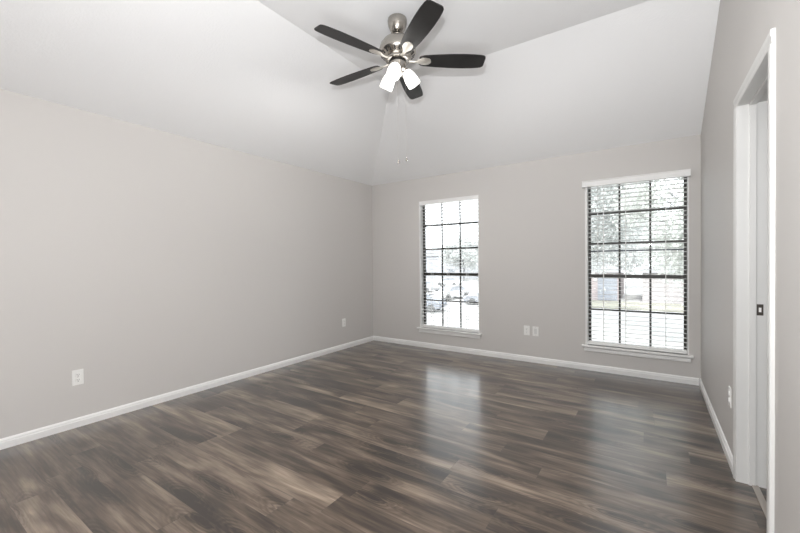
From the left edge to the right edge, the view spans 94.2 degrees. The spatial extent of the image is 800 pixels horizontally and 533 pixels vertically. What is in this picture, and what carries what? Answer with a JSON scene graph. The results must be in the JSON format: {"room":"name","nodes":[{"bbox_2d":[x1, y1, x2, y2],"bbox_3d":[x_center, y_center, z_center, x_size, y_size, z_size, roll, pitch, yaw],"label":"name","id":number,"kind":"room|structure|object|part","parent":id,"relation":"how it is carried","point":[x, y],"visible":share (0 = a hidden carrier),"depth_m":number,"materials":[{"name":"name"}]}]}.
{"room":"empty bedroom","nodes":[
{"label":"empty bedroom","id":0,"kind":"room"},
{"bbox_2d":[0,89,373,438],"bbox_3d":[-2.710,0.074,2.632,0.150,2.558,8.224,0,1,34],"label":"wall","id":1,"kind":"structure","parent":0,"point":[148,262],"depth_m":3.26,"materials":[{"name":"grey paint"}]},
{"bbox_2d":[72,369,83,385],"bbox_3d":[-2.467,0.849,2.846,0.011,0.117,0.070,0,1,34],"label":"wall outlet","id":2,"kind":"object","parent":1,"relation":"attached to","point":[77,375],"visible":1,"depth_m":2.84,"materials":[{"name":"white plastic"}]},
{"bbox_2d":[0,336,373,449],"bbox_3d":[-2.630,1.198,2.601,0.014,0.070,7.924,0,1,34],"label":"baseboard","id":3,"kind":"structure","parent":1,"relation":"attached to","point":[21,438],"depth_m":3.25,"materials":[{"name":"white paint"}]},
{"bbox_2d":[342,318,345,326],"bbox_3d":[-0.800,0.802,5.313,0.011,0.117,0.070,0,1,34],"label":"wall outlet","id":4,"kind":"object","parent":1,"relation":"attached to","point":[344,319],"visible":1,"depth_m":5.31,"materials":[{"name":"white plastic"}]},
{"bbox_2d":[0,0,719,185],"bbox_3d":[-1.011,-1.664,1.539,4.194,0.912,8.074,0,1,34],"label":"ceiling","id":5,"kind":"structure","parent":0,"point":[556,78],"depth_m":3.16,"materials":[{"name":"white paint"}]},
{"bbox_2d":[314,0,485,163],"bbox_3d":[-0.058,-1.343,2.879,1.244,1.110,1.301,0,1,34],"label":"ceiling fan","id":6,"kind":"object","parent":5,"relation":"hanging from","point":[398,48],"visible":1,"depth_m":2.78,"materials":[{"name":"black wood"}]},
{"bbox_3d":[-0.346,-1.573,2.589,0.507,0.036,0.141,-1,1,-38],"label":"blade","id":7,"kind":"part","parent":6,"relation":"part of","materials":[{"name":"black wood"}]},
{"bbox_3d":[-0.367,-1.579,3.080,0.507,0.036,0.141,0,1,34],"label":"blade","id":8,"kind":"part","parent":6,"relation":"part of","materials":[{"name":"black wood"}]},
{"bbox_3d":[-0.095,-1.449,2.930,0.131,0.142,0.103,0,1,34],"label":"lamp shade","id":9,"kind":"part","parent":6,"relation":"part of","materials":[{"name":"white glass"}]},
{"bbox_3d":[-0.041,-1.448,2.741,0.108,0.142,0.129,0,1,34],"label":"lamp shade","id":10,"kind":"part","parent":6,"relation":"part of","materials":[{"name":"white glass"}]},
{"bbox_3d":[0.094,-1.587,3.252,0.141,0.036,0.507,0,1,16],"label":"blade","id":11,"kind":"part","parent":6,"relation":"part of","materials":[{"name":"black wood"}]},
{"bbox_3d":[0.090,-1.451,2.880,0.131,0.142,0.101,-1,1,-20],"label":"lamp shade","id":12,"kind":"part","parent":6,"relation":"part of","materials":[{"name":"white glass"}]},
{"bbox_3d":[0.128,-1.576,2.457,0.141,0.036,0.507,-1,1,-20],"label":"blade","id":13,"kind":"part","parent":6,"relation":"part of","materials":[{"name":"black wood"}]},
{"bbox_3d":[0.400,-1.585,2.867,0.507,0.036,0.141,-1,1,-2],"label":"blade","id":14,"kind":"part","parent":6,"relation":"part of","materials":[{"name":"black wood"}]},
{"bbox_2d":[0,340,766,532],"bbox_3d":[-0.463,1.290,1.138,5.544,0.120,8.224,0,1,34],"label":"floor","id":15,"kind":"structure","parent":0,"point":[373,436],"depth_m":2.33,"materials":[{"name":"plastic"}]},
{"bbox_2d":[372,134,700,378],"bbox_3d":[1.329,0.004,4.774,4.144,2.558,0.150,0,1,34],"label":"wall","id":16,"kind":"structure","parent":0,"point":[532,213],"depth_m":4.51,"materials":[{"name":"grey paint"}]},
{"bbox_2d":[417,195,481,338],"bbox_3d":[0.685,0.004,5.171,0.976,1.890,0.177,0,1,34],"label":"window","id":17,"kind":"structure","parent":16,"relation":"in","point":[422,241],"depth_m":5.30,"materials":[{"name":"white paint"}]},
{"bbox_3d":[0.723,-0.026,5.228,0.888,1.808,0.040,0,1,34],"label":"frame","id":18,"kind":"part","parent":17,"relation":"part of","materials":[{"name":"brown metal"}]},
{"bbox_3d":[0.682,0.890,5.166,0.910,0.022,0.135,0,1,34],"label":"sill","id":19,"kind":"part","parent":17,"relation":"part of","materials":[{"name":"white paint"}]},
{"bbox_2d":[420,196,478,332],"bbox_3d":[0.680,-0.025,5.164,0.886,1.805,0.071,0,1,34],"label":"window blind","id":20,"kind":"object","parent":17,"relation":"attached to","point":[474,198],"visible":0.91,"depth_m":5.15,"materials":[{"name":"white plastic"}]},
{"bbox_3d":[0.693,0.858,5.182,0.882,0.038,0.054,0,1,34],"label":"rail","id":21,"kind":"part","parent":20,"relation":"part of","materials":[{"name":"white plastic"}]},
{"bbox_3d":[0.724,0.112,5.229,0.840,0.042,0.030,0,1,34],"label":"meeting rail","id":22,"kind":"part","parent":17,"relation":"part of","materials":[{"name":"brown metal"}]},
{"bbox_2d":[524,325,529,334],"bbox_3d":[1.550,0.781,4.543,0.070,0.117,0.011,0,1,34],"label":"wall outlet","id":23,"kind":"object","parent":16,"relation":"attached to","point":[526,328],"visible":1,"depth_m":4.54,"materials":[{"name":"white plastic"}]},
{"bbox_2d":[532,326,538,335],"bbox_3d":[1.636,0.783,4.487,0.070,0.117,0.008,0,1,34],"label":"wall plate","id":24,"kind":"object","parent":16,"relation":"attached to","point":[535,329],"visible":1,"depth_m":4.48,"materials":[{"name":"white plastic"}]},
{"bbox_2d":[374,336,698,385],"bbox_3d":[1.253,1.129,4.749,4.016,0.070,0.014,0,1,34],"label":"baseboard","id":25,"kind":"structure","parent":16,"relation":"attached to","point":[599,368],"depth_m":4.36,"materials":[{"name":"white paint"}]},
{"bbox_2d":[582,176,693,362],"bbox_3d":[2.488,0.001,3.953,0.989,1.890,0.177,0,1,34],"label":"window","id":26,"kind":"structure","parent":16,"relation":"in","point":[588,317],"depth_m":3.95,"materials":[{"name":"white paint"}]},
{"bbox_2d":[582,169,690,353],"bbox_3d":[2.461,-0.035,3.923,0.953,1.821,0.133,0,1,34],"label":"window blind","id":27,"kind":"object","parent":26,"relation":"attached to","point":[642,178],"visible":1,"depth_m":3.91,"materials":[{"name":"white plastic"}]},
{"bbox_3d":[2.483,-0.912,3.937,0.885,0.036,0.050,0,1,34],"label":"head rail","id":28,"kind":"part","parent":27,"relation":"part of","materials":[{"name":"white plastic"}]},
{"bbox_3d":[2.501,0.855,3.961,0.884,0.038,0.054,0,1,34],"label":"rail","id":29,"kind":"part","parent":27,"relation":"part of","materials":[{"name":"white plastic"}]},
{"bbox_3d":[2.486,0.887,3.947,0.923,0.022,0.135,0,1,34],"label":"sill","id":30,"kind":"part","parent":26,"relation":"part of","materials":[{"name":"white paint"}]},
{"bbox_3d":[2.533,-0.174,4.009,0.841,0.016,0.016,0,1,34],"label":"sash rail","id":31,"kind":"part","parent":26,"relation":"part of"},
{"bbox_3d":[2.532,0.109,4.007,0.841,0.042,0.030,0,1,34],"label":"meeting rail","id":32,"kind":"part","parent":26,"relation":"part of","materials":[{"name":"brown metal"}]},
{"bbox_2d":[701,0,799,532],"bbox_3d":[0.746,-0.412,0.287,0.116,3.520,7.924,0,1,34],"label":"wall","id":33,"kind":"structure","parent":0,"point":[743,26],"depth_m":1.76,"materials":[{"name":"grey paint"}]},
{"bbox_2d":[699,378,732,473],"bbox_3d":[0.709,1.193,0.344,0.014,0.070,7.924,0,1,34],"label":"baseboard","id":34,"kind":"structure","parent":33,"relation":"attached to","point":[723,441],"depth_m":2.61,"materials":[{"name":"white paint"}]},
{"bbox_2d":[728,386,731,407],"bbox_3d":[2.007,0.793,2.263,0.011,0.117,0.070,0,1,34],"label":"wall outlet","id":35,"kind":"object","parent":33,"relation":"attached to","point":[729,388],"visible":1,"depth_m":2.25,"materials":[{"name":"white plastic"}]},
{"bbox_2d":[733,28,775,532],"bbox_3d":[1.719,0.135,1.740,0.132,2.127,0.777,0,1,34],"label":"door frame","id":36,"kind":"structure","parent":33,"relation":"in","point":[754,112],"depth_m":2.00,"materials":[{"name":"paint"}]},
{"bbox_3d":[1.873,0.158,2.071,0.016,2.070,0.057,0,1,34],"label":"casing","id":37,"kind":"part","parent":36,"relation":"part of","materials":[{"name":"paint"}]},
{"bbox_3d":[1.660,-0.899,1.759,0.016,0.057,0.777,0,1,34],"label":"head casing","id":38,"kind":"part","parent":36,"relation":"part of","materials":[{"name":"paint"}]},
{"bbox_3d":[1.934,0.233,1.995,0.026,0.060,0.002,0,1,34],"label":"strike plate","id":39,"kind":"part","parent":36,"relation":"part of","materials":[{"name":"brown metal"}]},
{"bbox_3d":[1.470,0.170,1.475,0.016,2.070,0.057,0,1,34],"label":"casing","id":40,"kind":"part","parent":36,"relation":"part of","materials":[{"name":"paint"}]},
{"bbox_2d":[752,485,766,518],"bbox_3d":[1.744,1.195,1.744,0.030,0.007,0.663,0,1,34],"label":"threshold","id":41,"kind":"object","parent":33,"relation":"attached to","point":[760,497],"depth_m":1.90,"materials":[{"name":"plastic"}]},
{"label":"outside","id":42,"kind":"structure","parent":0,"visible":0},
{"bbox_2d":[426,271,683,348],"bbox_3d":[25.534,2.976,82.434,230.000,0.200,154.926,0,1,34],"label":"street","id":43,"kind":"structure","parent":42,"point":[636,290],"depth_m":25.73,"materials":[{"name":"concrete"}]},
{"bbox_2d":[426,281,440,291],"bbox_3d":[3.624,2.779,52.170,1.960,1.460,4.380,-1,1,-36],"label":"car","id":44,"kind":"object","parent":43,"relation":"on","point":[431,285],"visible":0.41,"depth_m":50.55,"materials":[{"name":"silver metal"}]},
{"bbox_3d":[3.802,2.350,51.914,1.560,0.480,2.900,-1,1,-36],"label":"glass","id":45,"kind":"part","parent":44,"relation":"part of","materials":[{"name":"glass"}]},
{"bbox_2d":[426,293,446,311],"bbox_3d":[1.724,3.064,32.211,4.380,1.460,1.960,0,1,26],"label":"car","id":46,"kind":"object","parent":43,"relation":"on","point":[434,303],"visible":0.38,"depth_m":30.85,"materials":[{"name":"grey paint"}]},
{"bbox_3d":[1.998,2.633,32.069,2.900,0.480,1.560,0,1,26],"label":"glass","id":47,"kind":"part","parent":46,"relation":"part of","materials":[{"name":"glass"}]},
{"bbox_2d":[435,277,462,285],"bbox_3d":[8.290,2.590,62.649,4.380,1.460,1.960,0,1,34],"label":"car","id":48,"kind":"object","parent":43,"relation":"on","point":[449,280],"visible":0.73,"depth_m":61.90,"materials":[{"name":"white paint"}]},
{"bbox_3d":[8.543,2.160,62.470,2.900,0.480,1.560,0,1,34],"label":"glass","id":49,"kind":"part","parent":48,"relation":"part of","materials":[{"name":"glass"}]},
{"bbox_2d":[432,285,469,299],"bbox_3d":[5.777,2.894,41.771,4.380,1.460,1.960,-1,1,-36],"label":"car","id":50,"kind":"object","parent":43,"relation":"on","point":[452,290],"visible":0.58,"depth_m":40.99,"materials":[{"name":"white paint"}]},
{"bbox_3d":[6.024,2.459,41.947,2.900,0.480,1.560,-1,1,-36],"label":"glass","id":51,"kind":"part","parent":50,"relation":"part of","materials":[{"name":"glass"}]},
{"bbox_2d":[426,249,477,277],"bbox_3d":[9.784,-1.119,102.001,46.900,7.800,12.900,0,1,34],"label":"house","id":52,"kind":"structure","parent":43,"relation":"on","point":[431,266],"depth_m":95.05,"materials":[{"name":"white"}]},
{"bbox_2d":[434,233,477,280],"bbox_3d":[13.459,-2.086,78.715,11.395,10.286,11.404,0,1,34],"label":"tree","id":53,"kind":"object","parent":43,"relation":"on","point":[447,254],"visible":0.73,"depth_m":77.60,"materials":[{"name":"green plant"}]},
{"bbox_2d":[463,293,477,304],"bbox_3d":[8.459,2.941,36.105,4.380,1.460,1.960,0,1,19],"label":"car","id":54,"kind":"object","parent":43,"relation":"on","point":[475,299],"visible":0.3,"depth_m":35.66,"materials":[{"name":"metal"}]},
{"bbox_2d":[591,262,627,300],"bbox_3d":[21.478,1.185,43.571,8.700,4.500,9.900,0,1,34],"label":"brick house","id":55,"kind":"structure","parent":43,"relation":"on","point":[609,283],"depth_m":38.42,"materials":[{"name":"grey"}]},
{"bbox_3d":[21.341,2.308,38.231,1.750,2.300,0.080,0,1,34],"label":"garage door","id":56,"kind":"part","parent":55,"relation":"part of","materials":[{"name":"white"}]},
{"bbox_2d":[591,181,661,290],"bbox_3d":[11.921,-5.065,26.650,11.924,17.657,11.077,0,1,16],"label":"tree","id":57,"kind":"object","parent":43,"relation":"on","point":[612,226],"visible":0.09,"depth_m":24.03,"materials":[{"name":"green plant"}]},
{"bbox_2d":[591,205,666,283],"bbox_3d":[32.079,-3.839,55.498,14.279,14.016,14.927,0,1,15],"label":"tree","id":58,"kind":"object","parent":43,"relation":"on","point":[636,261],"visible":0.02,"depth_m":52.39,"materials":[{"name":"green plant"}]},
{"bbox_2d":[592,300,683,312],"bbox_3d":[34.791,3.513,24.242,49.500,0.080,6.000,0,1,34],"label":"lawn","id":59,"kind":"structure","parent":43,"relation":"on","point":[595,303],"depth_m":32.74,"materials":[{"name":"white plant"}]},
{"bbox_2d":[601,177,683,305],"bbox_3d":[14.902,-3.489,16.979,10.848,14.701,9.910,-1,1,5],"label":"tree","id":60,"kind":"object","parent":43,"relation":"on","point":[669,260],"visible":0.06,"depth_m":17.81,"materials":[{"name":"green plant"}]},
{"bbox_2d":[637,263,683,303],"bbox_3d":[30.302,1.122,37.608,10.400,4.600,9.900,0,1,34],"label":"house","id":61,"kind":"structure","parent":43,"relation":"on","point":[645,286],"depth_m":35.75,"materials":[{"name":"white"}]},
{"bbox_3d":[26.003,2.431,35.083,1.000,2.100,0.080,0,1,34],"label":"house door","id":62,"kind":"part","parent":61,"relation":"part of","materials":[{"name":"white"}]}
]}

